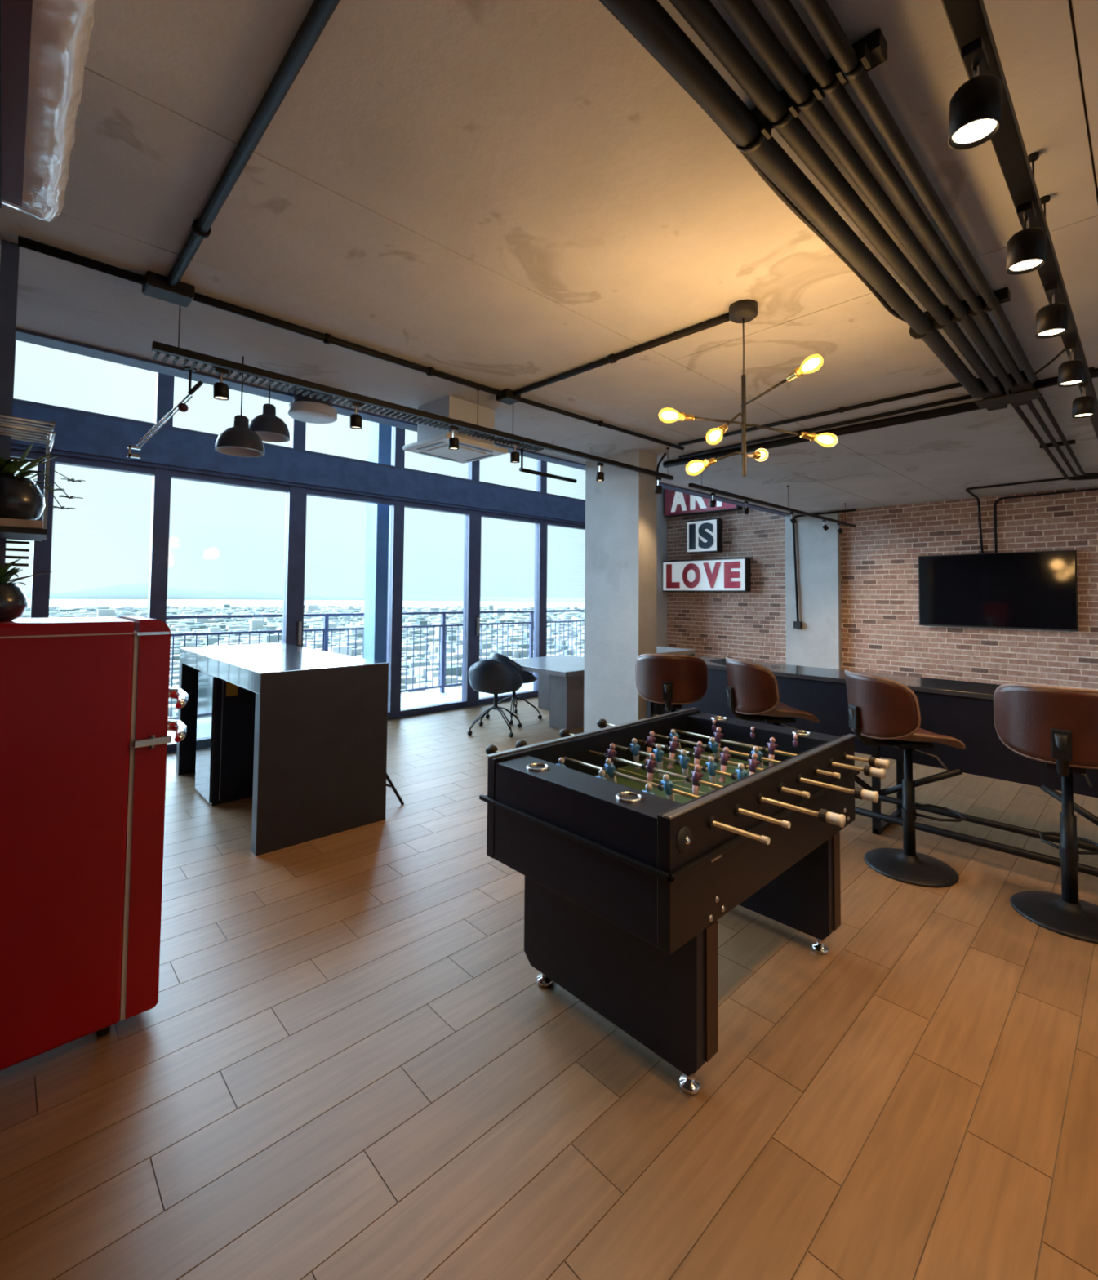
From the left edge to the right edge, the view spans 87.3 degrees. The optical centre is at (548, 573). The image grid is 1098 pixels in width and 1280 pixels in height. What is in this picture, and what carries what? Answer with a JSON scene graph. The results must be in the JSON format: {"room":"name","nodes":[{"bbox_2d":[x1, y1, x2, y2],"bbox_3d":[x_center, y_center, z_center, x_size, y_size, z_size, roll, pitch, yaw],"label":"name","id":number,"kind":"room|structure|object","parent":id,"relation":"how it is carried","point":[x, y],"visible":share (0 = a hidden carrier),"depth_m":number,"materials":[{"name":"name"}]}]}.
{"room":"common room","nodes":[
{"label":"common room","id":0,"kind":"room"},
{"bbox_2d":[0,696,1097,1279],"bbox_3d":[1.969,1.781,4.199,9.350,0.200,9.450,3,-3,-43],"label":"floor","id":1,"kind":"structure","parent":0,"point":[352,1060],"depth_m":1.77,"materials":[{"name":"wood"}]},
{"bbox_2d":[0,239,56,566],"bbox_3d":[-1.986,0.153,1.968,0.400,2.810,0.365,3,-3,-43],"label":"shelf rack","id":2,"kind":"object","parent":1,"relation":"on","point":[10,528],"visible":0.83,"depth_m":2.14,"materials":[{"name":"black metal"}]},
{"bbox_2d":[0,441,84,519],"bbox_3d":[-1.843,-0.325,2.039,0.321,0.290,0.240,3,-3,-43],"label":"potted plant","id":3,"kind":"object","parent":2,"relation":"on","point":[21,497],"visible":0.96,"depth_m":1.99,"materials":[{"name":"green plant"}]},
{"bbox_2d":[0,615,189,1070],"bbox_3d":[-1.721,0.861,2.013,0.811,1.405,0.474,3,-3,-43],"label":"refrigerator","id":4,"kind":"object","parent":1,"relation":"on","point":[85,723],"visible":1,"depth_m":1.88,"materials":[{"name":"red metal"}]},
{"bbox_2d":[0,558,52,621],"bbox_3d":[-1.837,0.030,1.896,0.242,0.251,0.232,-1,-2,28],"label":"potted plant","id":5,"kind":"object","parent":4,"relation":"on","point":[13,600],"visible":1,"depth_m":1.88,"materials":[{"name":"green plant"}]},
{"bbox_2d":[175,643,388,856],"bbox_3d":[-2.098,1.131,4.339,0.805,1.038,2.092,3,-3,-43],"label":"table","id":6,"kind":"object","parent":1,"relation":"on","point":[300,732],"visible":1,"depth_m":3.69,"materials":[{"name":"black laminate"}]},
{"bbox_2d":[179,643,384,693],"bbox_3d":[-2.099,0.674,4.363,0.805,0.123,2.076,3,-3,-43],"label":"island countertop","id":7,"kind":"structure","parent":6,"relation":"on","point":[241,665],"depth_m":4.08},
{"bbox_2d":[466,659,522,737],"bbox_3d":[-0.591,1.331,6.353,0.602,0.820,0.579,0,-2,8],"label":"tub chair","id":8,"kind":"object","parent":1,"relation":"on","point":[495,677],"visible":1,"depth_m":6.13,"materials":[{"name":"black plastic"}]},
{"bbox_2d":[485,652,542,724],"bbox_3d":[-0.438,1.358,7.022,0.579,0.820,0.602,3,-3,-43],"label":"tub chair","id":9,"kind":"object","parent":1,"relation":"on","point":[527,677],"visible":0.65,"depth_m":6.82,"materials":[{"name":"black plastic"}]},
{"bbox_2d":[512,654,584,729],"bbox_3d":[0.193,1.441,7.145,1.303,0.675,1.328,3,-3,-43],"label":"desk","id":10,"kind":"object","parent":1,"relation":"on","point":[561,678],"visible":0.59,"depth_m":6.58,"materials":[{"name":"grey laminate"}]},
{"bbox_2d":[583,449,657,732],"bbox_3d":[0.664,0.310,5.404,0.270,2.810,0.650,3,-3,-43],"label":"concrete pillar","id":11,"kind":"structure","parent":1,"relation":"on","point":[620,572],"depth_m":5.25,"materials":[{"name":"concrete"}]},
{"bbox_2d":[635,653,707,712],"bbox_3d":[0.915,1.125,4.268,0.519,1.097,0.634,0,-2,18],"label":"bar stool","id":12,"kind":"object","parent":1,"relation":"on","point":[673,682],"visible":0.77,"depth_m":4.03,"materials":[{"name":"brown leather"}]},
{"bbox_2d":[656,646,695,656],"bbox_3d":[1.246,1.404,7.559,1.200,0.800,0.800,3,-3,-43],"label":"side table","id":13,"kind":"object","parent":1,"relation":"on","point":[660,650],"visible":0.24,"depth_m":7.57,"materials":[{"name":"white paint"}]},
{"bbox_2d":[479,707,889,1094],"bbox_3d":[0.553,1.158,2.425,1.477,0.882,1.437,3,-3,-43],"label":"foosball table","id":14,"kind":"object","parent":1,"relation":"on","point":[630,842],"visible":1,"depth_m":1.99,"materials":[{"name":"black laminate"}]},
{"bbox_2d":[676,826,691,852],"bbox_3d":[0.396,0.768,1.657,0.072,0.072,0.024,3,-3,-43],"label":"bolt","id":15,"kind":"object","parent":14,"relation":"attached to","point":[683,833],"depth_m":1.65,"materials":[{"name":"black metal"}]},
{"bbox_2d":[725,656,819,729],"bbox_3d":[1.471,1.109,3.788,0.634,1.102,0.519,1,-2,-6],"label":"bar stool","id":16,"kind":"object","parent":1,"relation":"on","point":[752,690],"visible":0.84,"depth_m":3.63,"materials":[{"name":"brown leather"}]},
{"bbox_2d":[774,701,811,714],"bbox_3d":[1.510,0.902,3.800,0.415,0.101,0.428,1,-2,-6],"label":"seat cushion","id":17,"kind":"object","parent":16,"relation":"on","point":[781,708],"depth_m":3.59,"materials":[{"name":"brown leather"}]},
{"bbox_2d":[646,655,1097,876],"bbox_3d":[2.710,1.181,3.451,0.603,0.955,4.920,3,-3,-43],"label":"bar counter","id":18,"kind":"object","parent":1,"relation":"on","point":[961,710],"depth_m":3.52,"materials":[{"name":"black laminate"}]},
{"bbox_2d":[844,669,966,887],"bbox_3d":[1.996,1.100,3.236,0.634,1.087,0.519,1,-2,-4],"label":"bar stool","id":19,"kind":"object","parent":1,"relation":"on","point":[883,711],"visible":1,"depth_m":3.14,"materials":[{"name":"leather"}]},
{"bbox_2d":[914,728,957,739],"bbox_3d":[2.035,0.900,3.247,0.415,0.101,0.428,1,-2,-4],"label":"seat cushion","id":20,"kind":"object","parent":19,"relation":"on","point":[921,734],"depth_m":3.03,"materials":[{"name":"brown leather"}]},
{"bbox_2d":[993,683,1097,944],"bbox_3d":[2.457,1.069,2.728,0.519,1.117,0.634,-2,-3,44],"label":"bar stool","id":21,"kind":"object","parent":1,"relation":"on","point":[1057,726],"visible":1,"depth_m":2.64,"materials":[{"name":"leather"}]},
{"bbox_2d":[0,0,1097,514],"bbox_3d":[2.851,-1.304,3.417,9.350,0.300,6.967,3,-3,-43],"label":"ceiling","id":22,"kind":"structure","parent":0,"point":[513,195],"depth_m":2.05,"materials":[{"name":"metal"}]},
{"bbox_2d":[126,366,203,458],"bbox_3d":[-2.174,-0.919,3.274,0.353,0.570,0.060,3,-3,-43],"label":"lamp","id":23,"kind":"object","parent":22,"relation":"hanging from","point":[183,407],"visible":0.98,"depth_m":3.30,"materials":[{"name":"metal"}]},
{"bbox_2d":[142,271,195,307],"bbox_3d":[-1.614,-1.203,2.442,0.170,0.056,0.120,3,-3,-43],"label":"junction box","id":24,"kind":"object","parent":22,"relation":"attached to","point":[155,286],"visible":0.94,"depth_m":2.42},
{"bbox_2d":[214,355,264,457],"bbox_3d":[-1.696,-0.936,3.177,0.242,0.534,0.242,3,-3,-43],"label":"pendant lamp","id":25,"kind":"object","parent":22,"relation":"hanging from","point":[237,440],"visible":1,"depth_m":3.13,"materials":[{"name":"black metal"}]},
{"bbox_2d":[165,0,340,287],"bbox_3d":[-0.096,-1.259,0.844,0.058,0.055,4.300,3,-3,-43],"label":"conduit","id":26,"kind":"object","parent":22,"relation":"attached to","point":[320,12],"visible":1,"depth_m":1.56,"materials":[{"name":"metal"}]},
{"bbox_2d":[17,235,502,396],"bbox_3d":[-1.129,-1.189,2.903,2.280,0.050,0.052,3,-3,-43],"label":"conduit","id":27,"kind":"object","parent":22,"relation":"attached to","point":[28,243],"visible":1,"depth_m":2.67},
{"bbox_2d":[248,380,289,442],"bbox_3d":[-1.708,-1.011,3.513,0.242,0.359,0.242,3,-3,-43],"label":"pendant lamp","id":28,"kind":"object","parent":22,"relation":"hanging from","point":[268,427],"visible":0.89,"depth_m":3.46,"materials":[{"name":"black metal"}]},
{"bbox_2d":[287,387,337,423],"bbox_3d":[-1.549,-1.101,3.777,0.300,0.155,0.300,3,-3,-43],"label":"ceiling lamp","id":29,"kind":"object","parent":22,"relation":"attached to","point":[306,409],"visible":0.88,"depth_m":3.69,"materials":[{"name":"white plastic"}]},
{"bbox_2d":[151,305,673,479],"bbox_3d":[-0.333,-1.026,3.808,3.830,0.282,0.128,3,-3,-43],"label":"cable tray","id":30,"kind":"object","parent":22,"relation":"hanging from","point":[157,347],"visible":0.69,"depth_m":3.13,"materials":[{"name":"black metal"}]},
{"bbox_2d":[213,366,229,399],"bbox_3d":[-1.499,-0.869,2.634,0.065,0.139,0.065,3,-3,-43],"label":"track spotlight","id":31,"kind":"object","parent":30,"relation":"attached to","point":[220,389],"visible":1,"depth_m":2.62,"materials":[{"name":"black metal"}]},
{"bbox_2d":[350,400,362,429],"bbox_3d":[-1.031,-0.847,3.078,0.065,0.139,0.065,3,-3,-43],"label":"track spotlight","id":32,"kind":"object","parent":30,"relation":"attached to","point":[356,420],"visible":1,"depth_m":3.06,"materials":[{"name":"black metal"}]},
{"bbox_2d":[448,425,458,449],"bbox_3d":[-0.580,-0.827,3.506,0.065,0.139,0.065,3,-3,-43],"label":"track spotlight","id":33,"kind":"object","parent":30,"relation":"attached to","point":[453,442],"visible":1,"depth_m":3.48,"materials":[{"name":"black metal"}]},
{"bbox_2d":[510,440,519,462],"bbox_3d":[-0.227,-0.811,3.841,0.065,0.139,0.065,3,-3,-43],"label":"track spotlight","id":34,"kind":"object","parent":30,"relation":"attached to","point":[514,455],"visible":1,"depth_m":3.82,"materials":[{"name":"black metal"}]},
{"bbox_2d":[403,395,507,463],"bbox_3d":[-0.651,-1.003,4.034,0.500,0.316,0.540,-2,-3,42],"label":"air conditioner","id":35,"kind":"object","parent":22,"relation":"attached to","point":[432,442],"visible":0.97,"depth_m":3.92,"materials":[{"name":"white plastic"}]},
{"bbox_2d":[425,444,486,459],"bbox_3d":[-0.652,-0.848,4.028,0.280,0.006,0.320,-2,-3,42],"label":"grille","id":36,"kind":"object","parent":35,"relation":"attached to","point":[464,452],"depth_m":4.02,"materials":[{"name":"white plastic"}]},
{"bbox_2d":[496,388,520,404],"bbox_3d":[-0.263,-1.142,3.718,0.120,0.056,0.110,3,-3,-43],"label":"junction box","id":37,"kind":"object","parent":22,"relation":"attached to","point":[507,397],"visible":0.9,"depth_m":3.69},
{"bbox_2d":[519,448,577,483],"bbox_3d":[0.000,-0.992,5.316,0.654,0.228,0.036,2,-3,-38],"label":"pendant lamp","id":38,"kind":"object","parent":22,"relation":"hanging from","point":[521,469],"visible":0.94,"depth_m":5.25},
{"bbox_2d":[520,397,684,450],"bbox_3d":[0.470,-1.118,4.376,1.871,0.041,0.044,3,-3,-42],"label":"conduit","id":39,"kind":"object","parent":22,"relation":"attached to","point":[599,423],"visible":0.83,"depth_m":4.27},
{"bbox_2d":[512,313,730,395],"bbox_3d":[0.307,-1.166,3.161,0.050,0.047,1.473,3,-3,-45],"label":"conduit","id":40,"kind":"object","parent":22,"relation":"attached to","point":[611,358],"visible":0.89,"depth_m":3.03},
{"bbox_2d":[658,298,837,476],"bbox_3d":[0.926,-0.805,2.456,0.789,0.806,0.569,3,-3,-43],"label":"chandelier","id":41,"kind":"object","parent":22,"relation":"hanging from","point":[742,311],"visible":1,"depth_m":2.53,"materials":[{"name":"black paint"}]},
{"bbox_2d":[678,412,694,421],"bbox_3d":[0.583,-0.659,2.432,0.064,0.038,0.038,2,-2,-25],"label":"socket","id":42,"kind":"object","parent":41,"relation":"attached to","point":[683,416],"depth_m":2.42,"materials":[{"name":"gold metal"}]},
{"bbox_2d":[702,457,716,468],"bbox_3d":[0.680,-0.469,2.438,0.069,0.051,0.038,2,-3,-33],"label":"socket","id":43,"kind":"object","parent":41,"relation":"attached to","point":[711,461],"depth_m":2.42,"materials":[{"name":"gold metal"}]},
{"bbox_2d":[786,367,803,381],"bbox_3d":[0.973,-0.791,2.287,0.038,0.039,0.065,1,-2,-20],"label":"socket","id":44,"kind":"object","parent":41,"relation":"attached to","point":[797,372],"depth_m":2.26,"materials":[{"name":"gold metal"}]},
{"bbox_2d":[800,431,816,441],"bbox_3d":[1.169,-0.619,2.598,0.066,0.041,0.038,1,-2,-6],"label":"socket","id":45,"kind":"object","parent":41,"relation":"attached to","point":[811,437],"depth_m":2.59,"materials":[{"name":"gold metal"}]},
{"bbox_2d":[688,471,855,527],"bbox_3d":[2.820,-0.877,6.736,4.200,0.297,0.036,3,-3,-43],"label":"track","id":46,"kind":"object","parent":22,"relation":"hanging from","point":[690,485],"visible":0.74,"depth_m":6.29,"materials":[{"name":"black metal"}]},
{"bbox_2d":[602,0,985,398],"bbox_3d":[0.930,-1.150,1.902,4.470,0.083,0.103,3,-3,-43],"label":"conduit","id":47,"kind":"object","parent":22,"relation":"attached to","point":[648,20],"visible":0.99,"depth_m":1.56,"materials":[{"name":"black metal"}]},
{"bbox_2d":[599,0,982,386],"bbox_3d":[0.919,-1.181,1.960,4.352,0.051,0.064,2,-3,-42],"label":"loose cable","id":48,"kind":"object","parent":47,"relation":"attached to","point":[776,190],"visible":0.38,"depth_m":1.84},
{"bbox_2d":[751,27,887,128],"bbox_3d":[0.657,-1.223,1.457,0.058,0.047,0.343,3,-3,-43],"label":"channel","id":49,"kind":"object","parent":22,"relation":"attached to","point":[876,42],"visible":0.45,"depth_m":1.34,"materials":[{"name":"black metal"}]},
{"bbox_2d":[662,401,981,467],"bbox_3d":[2.014,-1.084,4.645,0.060,0.057,2.590,3,-3,-43],"label":"conduit","id":50,"kind":"object","parent":22,"relation":"attached to","point":[968,406],"visible":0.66,"depth_m":4.32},
{"bbox_2d":[678,394,973,458],"bbox_3d":[1.970,-1.101,4.459,0.028,0.027,2.301,2,-3,-41],"label":"conduit","id":51,"kind":"object","parent":22,"relation":"attached to","point":[966,397],"visible":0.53,"depth_m":4.22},
{"bbox_2d":[678,377,982,446],"bbox_3d":[1.827,-1.115,4.123,0.041,0.039,2.090,3,-3,-43],"label":"conduit","id":52,"kind":"object","parent":22,"relation":"attached to","point":[841,410],"visible":0.83,"depth_m":3.92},
{"bbox_2d":[669,0,1000,392],"bbox_3d":[0.988,-1.160,1.842,4.470,0.063,0.077,3,-3,-43],"label":"conduit","id":53,"kind":"object","parent":22,"relation":"attached to","point":[781,113],"visible":0.98,"depth_m":1.57,"materials":[{"name":"black metal"}]},
{"bbox_2d":[718,0,1013,388],"bbox_3d":[1.031,-1.165,1.796,4.470,0.054,0.068,3,-3,-43],"label":"conduit","id":54,"kind":"object","parent":22,"relation":"attached to","point":[806,96],"visible":0.98,"depth_m":1.57,"materials":[{"name":"black metal"}]},
{"bbox_2d":[761,0,1025,385],"bbox_3d":[1.071,-1.170,1.755,4.470,0.046,0.062,3,-3,-43],"label":"conduit","id":55,"kind":"object","parent":22,"relation":"attached to","point":[830,80],"visible":0.97,"depth_m":1.57,"materials":[{"name":"black metal"}]},
{"bbox_2d":[799,0,1037,382],"bbox_3d":[1.107,-1.171,1.716,4.470,0.046,0.062,3,-3,-43],"label":"conduit","id":56,"kind":"object","parent":22,"relation":"attached to","point":[852,64],"visible":1,"depth_m":1.56,"materials":[{"name":"black metal"}]},
{"bbox_2d":[924,287,1010,320],"bbox_3d":[1.830,-1.171,2.530,0.058,0.047,0.305,3,-3,-43],"label":"channel","id":57,"kind":"object","parent":22,"relation":"attached to","point":[1003,294],"visible":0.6,"depth_m":2.44,"materials":[{"name":"black metal"}]},
{"bbox_2d":[974,370,1042,411],"bbox_3d":[2.787,-1.101,3.497,0.420,0.100,0.300,3,-3,-43],"label":"channel","id":58,"kind":"object","parent":22,"relation":"attached to","point":[1023,394],"visible":0.83,"depth_m":3.44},
{"bbox_2d":[941,0,1097,439],"bbox_3d":[1.816,-1.102,2.063,5.800,0.227,0.048,3,-3,-43],"label":"track","id":59,"kind":"object","parent":22,"relation":"hanging from","point":[968,20],"visible":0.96,"depth_m":1.41,"materials":[{"name":"black metal"}]},
{"bbox_2d":[947,36,1002,150],"bbox_3d":[0.834,-0.940,1.128,0.084,0.162,0.088,3,-3,-43],"label":"track spotlight","id":60,"kind":"object","parent":59,"relation":"attached to","point":[975,117],"visible":1,"depth_m":1.11,"materials":[{"name":"black metal"}]},
{"bbox_2d":[1005,200,1046,275],"bbox_3d":[1.305,-0.918,1.575,0.084,0.162,0.088,3,-3,-43],"label":"track spotlight","id":61,"kind":"object","parent":59,"relation":"attached to","point":[1026,249],"visible":1,"depth_m":1.55,"materials":[{"name":"black metal"}]},
{"bbox_2d":[1035,281,1068,338],"bbox_3d":[1.719,-0.899,1.968,0.084,0.162,0.088,3,-3,-43],"label":"track spotlight","id":62,"kind":"object","parent":59,"relation":"attached to","point":[1051,319],"visible":1,"depth_m":1.95,"materials":[{"name":"black metal"}]},
{"bbox_2d":[1057,342,1084,386],"bbox_3d":[2.197,-0.878,2.422,0.084,0.162,0.088,3,-3,-43],"label":"track spotlight","id":63,"kind":"object","parent":59,"relation":"attached to","point":[1072,372],"visible":1,"depth_m":2.40,"materials":[{"name":"black metal"}]},
{"bbox_2d":[1071,381,1095,417],"bbox_3d":[2.639,-0.857,2.841,0.084,0.162,0.088,3,-3,-43],"label":"track spotlight","id":64,"kind":"object","parent":59,"relation":"attached to","point":[1083,406],"visible":0.98,"depth_m":2.82,"materials":[{"name":"black metal"}]},
{"bbox_2d":[965,476,1075,553],"bbox_3d":[6.098,-0.654,6.046,0.944,0.723,2.733,3,-3,-43],"label":"conduit","id":65,"kind":"object","parent":22,"relation":"attached to","point":[1058,478],"visible":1,"depth_m":6.61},
{"bbox_2d":[1011,403,1097,479],"bbox_3d":[4.840,-1.060,4.228,3.564,0.027,1.814,3,-3,-43],"label":"conduit","id":66,"kind":"object","parent":22,"relation":"attached to","point":[1017,408],"visible":0.77,"depth_m":4.64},
{"bbox_2d":[1026,402,1097,477],"bbox_3d":[4.827,-1.062,4.168,3.464,0.027,1.744,3,-3,-43],"label":"conduit","id":67,"kind":"object","parent":22,"relation":"attached to","point":[1031,406],"visible":0.77,"depth_m":4.52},
{"bbox_2d":[1034,368,1097,389],"bbox_3d":[3.623,-1.154,2.706,0.052,0.050,2.080,3,-3,-43],"label":"conduit","id":68,"kind":"object","parent":22,"relation":"attached to","point":[1052,381],"visible":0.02,"depth_m":3.39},
{"bbox_2d":[1037,393,1097,475],"bbox_3d":[4.812,-1.064,4.111,3.364,0.027,1.682,3,-3,-43],"label":"conduit","id":69,"kind":"object","parent":22,"relation":"attached to","point":[1042,401],"visible":0.94,"depth_m":4.37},
{"bbox_2d":[656,488,667,647],"bbox_3d":[1.826,-0.224,10.623,0.850,4.700,0.270,3,-3,-43],"label":"wall","id":70,"kind":"structure","parent":0,"point":[661,597],"depth_m":10.68,"materials":[{"name":"concrete"}]},
{"bbox_2d":[40,453,163,619],"bbox_3d":[-3.975,0.332,5.113,0.825,2.660,0.120,3,-3,-43],"label":"door","id":71,"kind":"structure","parent":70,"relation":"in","point":[157,473],"depth_m":5.28,"materials":[{"name":"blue metal"}]},
{"bbox_2d":[10,402,585,524],"bbox_3d":[-1.560,-1.073,7.436,8.500,0.370,0.260,3,-3,-43],"label":"beam","id":72,"kind":"structure","parent":70,"relation":"attached to","point":[77,435],"depth_m":6.06,"materials":[{"name":"blue metal"}]},
{"bbox_2d":[9,448,45,617],"bbox_3d":[-4.410,0.312,4.700,0.375,2.660,0.120,3,-3,-43],"label":"door","id":73,"kind":"structure","parent":72,"relation":"attached to","point":[37,545],"depth_m":4.78,"materials":[{"name":"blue metal"}]},
{"bbox_2d":[12,339,166,428],"bbox_3d":[-4.057,-2.056,5.107,1.110,1.370,0.100,3,-3,-43],"label":"window","id":74,"kind":"structure","parent":72,"relation":"attached to","point":[161,379],"depth_m":5.31,"materials":[{"name":"blue metal"}]},
{"bbox_2d":[158,468,298,752],"bbox_3d":[-3.226,0.366,5.823,1.240,2.660,0.120,3,-3,-43],"label":"window frame","id":75,"kind":"structure","parent":72,"relation":"attached to","point":[291,492],"depth_m":6.08,"materials":[{"name":"blue metal"}]},
{"bbox_2d":[164,374,299,452],"bbox_3d":[-3.205,-2.017,5.915,1.240,1.370,0.100,3,-3,-43],"label":"window","id":76,"kind":"structure","parent":72,"relation":"attached to","point":[295,424],"depth_m":5.61,"materials":[{"name":"blue metal"}]},
{"bbox_2d":[294,487,399,719],"bbox_3d":[-2.326,0.406,6.657,1.215,2.660,0.150,3,-3,-43],"label":"window frame","id":77,"kind":"structure","parent":72,"relation":"attached to","point":[393,531],"depth_m":6.97,"materials":[{"name":"blue metal"}]},
{"bbox_2d":[298,421,400,469],"bbox_3d":[-2.315,-1.976,6.760,1.215,1.370,0.100,3,-3,-43],"label":"window","id":78,"kind":"structure","parent":72,"relation":"attached to","point":[395,445],"depth_m":6.92,"materials":[{"name":"blue metal"}]},
{"bbox_2d":[395,500,475,718],"bbox_3d":[-1.477,0.446,7.483,1.155,2.660,0.120,3,-3,-43],"label":"door","id":79,"kind":"structure","parent":72,"relation":"attached to","point":[469,515],"depth_m":7.74,"materials":[{"name":"blue metal"}]},
{"bbox_2d":[400,428,475,483],"bbox_3d":[-1.456,-1.937,7.575,1.155,1.370,0.100,3,-3,-43],"label":"window","id":80,"kind":"structure","parent":72,"relation":"attached to","point":[471,465],"depth_m":7.44,"materials":[{"name":"blue metal"}]},
{"bbox_2d":[472,511,543,706],"bbox_3d":[-0.585,0.486,8.310,1.280,2.660,0.150,3,-3,-43],"label":"door","id":81,"kind":"structure","parent":72,"relation":"attached to","point":[539,523],"depth_m":8.50,"materials":[{"name":"blue metal"}]},
{"bbox_2d":[475,459,543,494],"bbox_3d":[-0.574,-1.897,8.413,1.280,1.370,0.100,3,-3,-43],"label":"window","id":82,"kind":"structure","parent":72,"relation":"attached to","point":[540,464],"depth_m":8.70,"materials":[{"name":"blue metal"}]},
{"bbox_2d":[542,520,585,656],"bbox_3d":[0.304,0.527,9.174,1.200,2.660,0.120,3,-3,-43],"label":"door","id":83,"kind":"structure","parent":72,"relation":"attached to","point":[546,522],"depth_m":8.77,"materials":[{"name":"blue metal"}]},
{"bbox_2d":[543,461,585,502],"bbox_3d":[0.325,-1.856,9.266,1.200,1.370,0.100,3,-3,-43],"label":"window","id":84,"kind":"structure","parent":72,"relation":"attached to","point":[545,493],"depth_m":8.85,"materials":[{"name":"blue metal"}]},
{"bbox_2d":[666,486,1097,689],"bbox_3d":[5.425,-0.358,7.631,0.257,4.800,9.570,3,-3,-43],"label":"wall","id":85,"kind":"structure","parent":0,"point":[882,633],"depth_m":7.94,"materials":[{"name":"brick"}]},
{"bbox_2d":[15,327,793,516],"bbox_3d":[0.467,-1.219,5.925,9.350,0.318,0.150,3,-3,-43],"label":"trim","id":86,"kind":"structure","parent":85,"relation":"attached to","point":[21,335],"depth_m":3.56,"materials":[{"name":"blue metal"}]},
{"bbox_2d":[664,488,742,517],"bbox_3d":[2.702,-1.385,10.220,0.186,0.635,1.470,3,-3,-43],"label":"wall sign","id":87,"kind":"object","parent":85,"relation":"attached to","point":[677,504],"visible":0.4,"depth_m":10.32,"materials":[{"name":"black paint"}]},
{"bbox_2d":[686,518,722,553],"bbox_3d":[2.732,-0.657,10.154,0.186,0.575,0.625,3,-3,-43],"label":"wall sign","id":88,"kind":"object","parent":85,"relation":"attached to","point":[703,536],"visible":1,"depth_m":10.04,"materials":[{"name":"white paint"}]},
{"bbox_2d":[662,557,751,591],"bbox_3d":[2.725,0.035,10.128,0.186,0.560,1.655,3,-3,-43],"label":"wall sign","id":89,"kind":"object","parent":85,"relation":"attached to","point":[722,575],"visible":1,"depth_m":9.97,"materials":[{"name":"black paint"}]},
{"bbox_2d":[785,510,841,669],"bbox_3d":[4.046,-0.323,8.834,0.140,4.400,0.785,3,-3,-43],"label":"pillar","id":90,"kind":"structure","parent":85,"relation":"attached to","point":[818,644],"depth_m":8.72,"materials":[{"name":"paint"}]},
{"bbox_2d":[792,508,856,621],"bbox_3d":[4.110,-0.093,8.617,0.032,1.666,0.922,3,-3,-43],"label":"conduit","id":91,"kind":"object","parent":85,"relation":"attached to","point":[855,509],"visible":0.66,"depth_m":8.89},
{"bbox_2d":[918,550,1078,631],"bbox_3d":[5.550,0.211,7.208,0.084,0.937,1.580,3,-3,-43],"label":"television","id":92,"kind":"object","parent":85,"relation":"attached to","point":[1037,590],"visible":1,"depth_m":7.11,"materials":[{"name":"black paint"}]},
{"bbox_2d":[994,488,1097,552],"bbox_3d":[6.486,-0.636,6.303,0.026,0.712,2.572,3,-3,-43],"label":"conduit","id":93,"kind":"object","parent":85,"relation":"attached to","point":[1091,489],"visible":1,"depth_m":7.08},
{"bbox_3d":[-1.495,-0.673,1.062,0.150,4.800,9.570,3,-3,-43],"label":"wall","id":94,"kind":"structure","parent":0,"visible":0},
{"bbox_2d":[0,0,94,222],"bbox_3d":[-0.792,-1.034,0.728,0.385,0.356,1.600,3,-3,-43],"label":"frame","id":95,"kind":"object","parent":94,"relation":"attached to","point":[44,44],"visible":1,"depth_m":1.05,"materials":[{"name":"metal"}]},
{"bbox_2d":[0,0,32,208],"bbox_3d":[-0.787,-0.869,0.714,0.224,0.026,1.520,3,-3,-43],"label":"mirror","id":96,"kind":"object","parent":95,"relation":"attached to","point":[15,15],"depth_m":1.05,"materials":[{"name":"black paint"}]},
{"label":"outside","id":97,"kind":"structure","parent":0,"visible":0},
{"bbox_2d":[26,599,584,644],"bbox_3d":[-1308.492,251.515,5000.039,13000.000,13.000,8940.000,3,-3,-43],"label":"sea","id":98,"kind":"structure","parent":97,"point":[62,603],"depth_m":3754.36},
{"bbox_2d":[19,604,584,719],"bbox_3d":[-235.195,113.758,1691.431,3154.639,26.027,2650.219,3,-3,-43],"label":"city buildings","id":99,"kind":"structure","parent":98,"relation":"on","point":[248,624],"depth_m":888.59},
{"bbox_2d":[25,583,584,601],"bbox_3d":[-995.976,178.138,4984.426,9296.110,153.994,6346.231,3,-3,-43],"label":"hills","id":100,"kind":"structure","parent":98,"relation":"on","point":[132,591],"depth_m":5560.11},
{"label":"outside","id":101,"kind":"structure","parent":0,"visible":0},
{"bbox_2d":[167,681,533,742],"bbox_3d":[-1.425,1.989,8.673,22.000,0.270,1.480,3,-3,-43],"label":"floor","id":102,"kind":"structure","parent":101,"point":[411,700],"depth_m":8.66,"materials":[{"name":"tile"}]},
{"bbox_2d":[48,609,584,719],"bbox_3d":[-1.721,1.231,9.022,20.000,1.265,0.060,3,-3,-43],"label":"balcony railing","id":103,"kind":"object","parent":102,"relation":"on","point":[442,648],"visible":0.3,"depth_m":8.87,"materials":[{"name":"blue metal"}]},
{"bbox_2d":[363,421,391,662],"bbox_3d":[-2.188,-0.514,7.526,0.290,4.630,0.300,3,-3,-43],"label":"pillar","id":104,"kind":"structure","parent":102,"relation":"on","point":[380,435],"depth_m":7.38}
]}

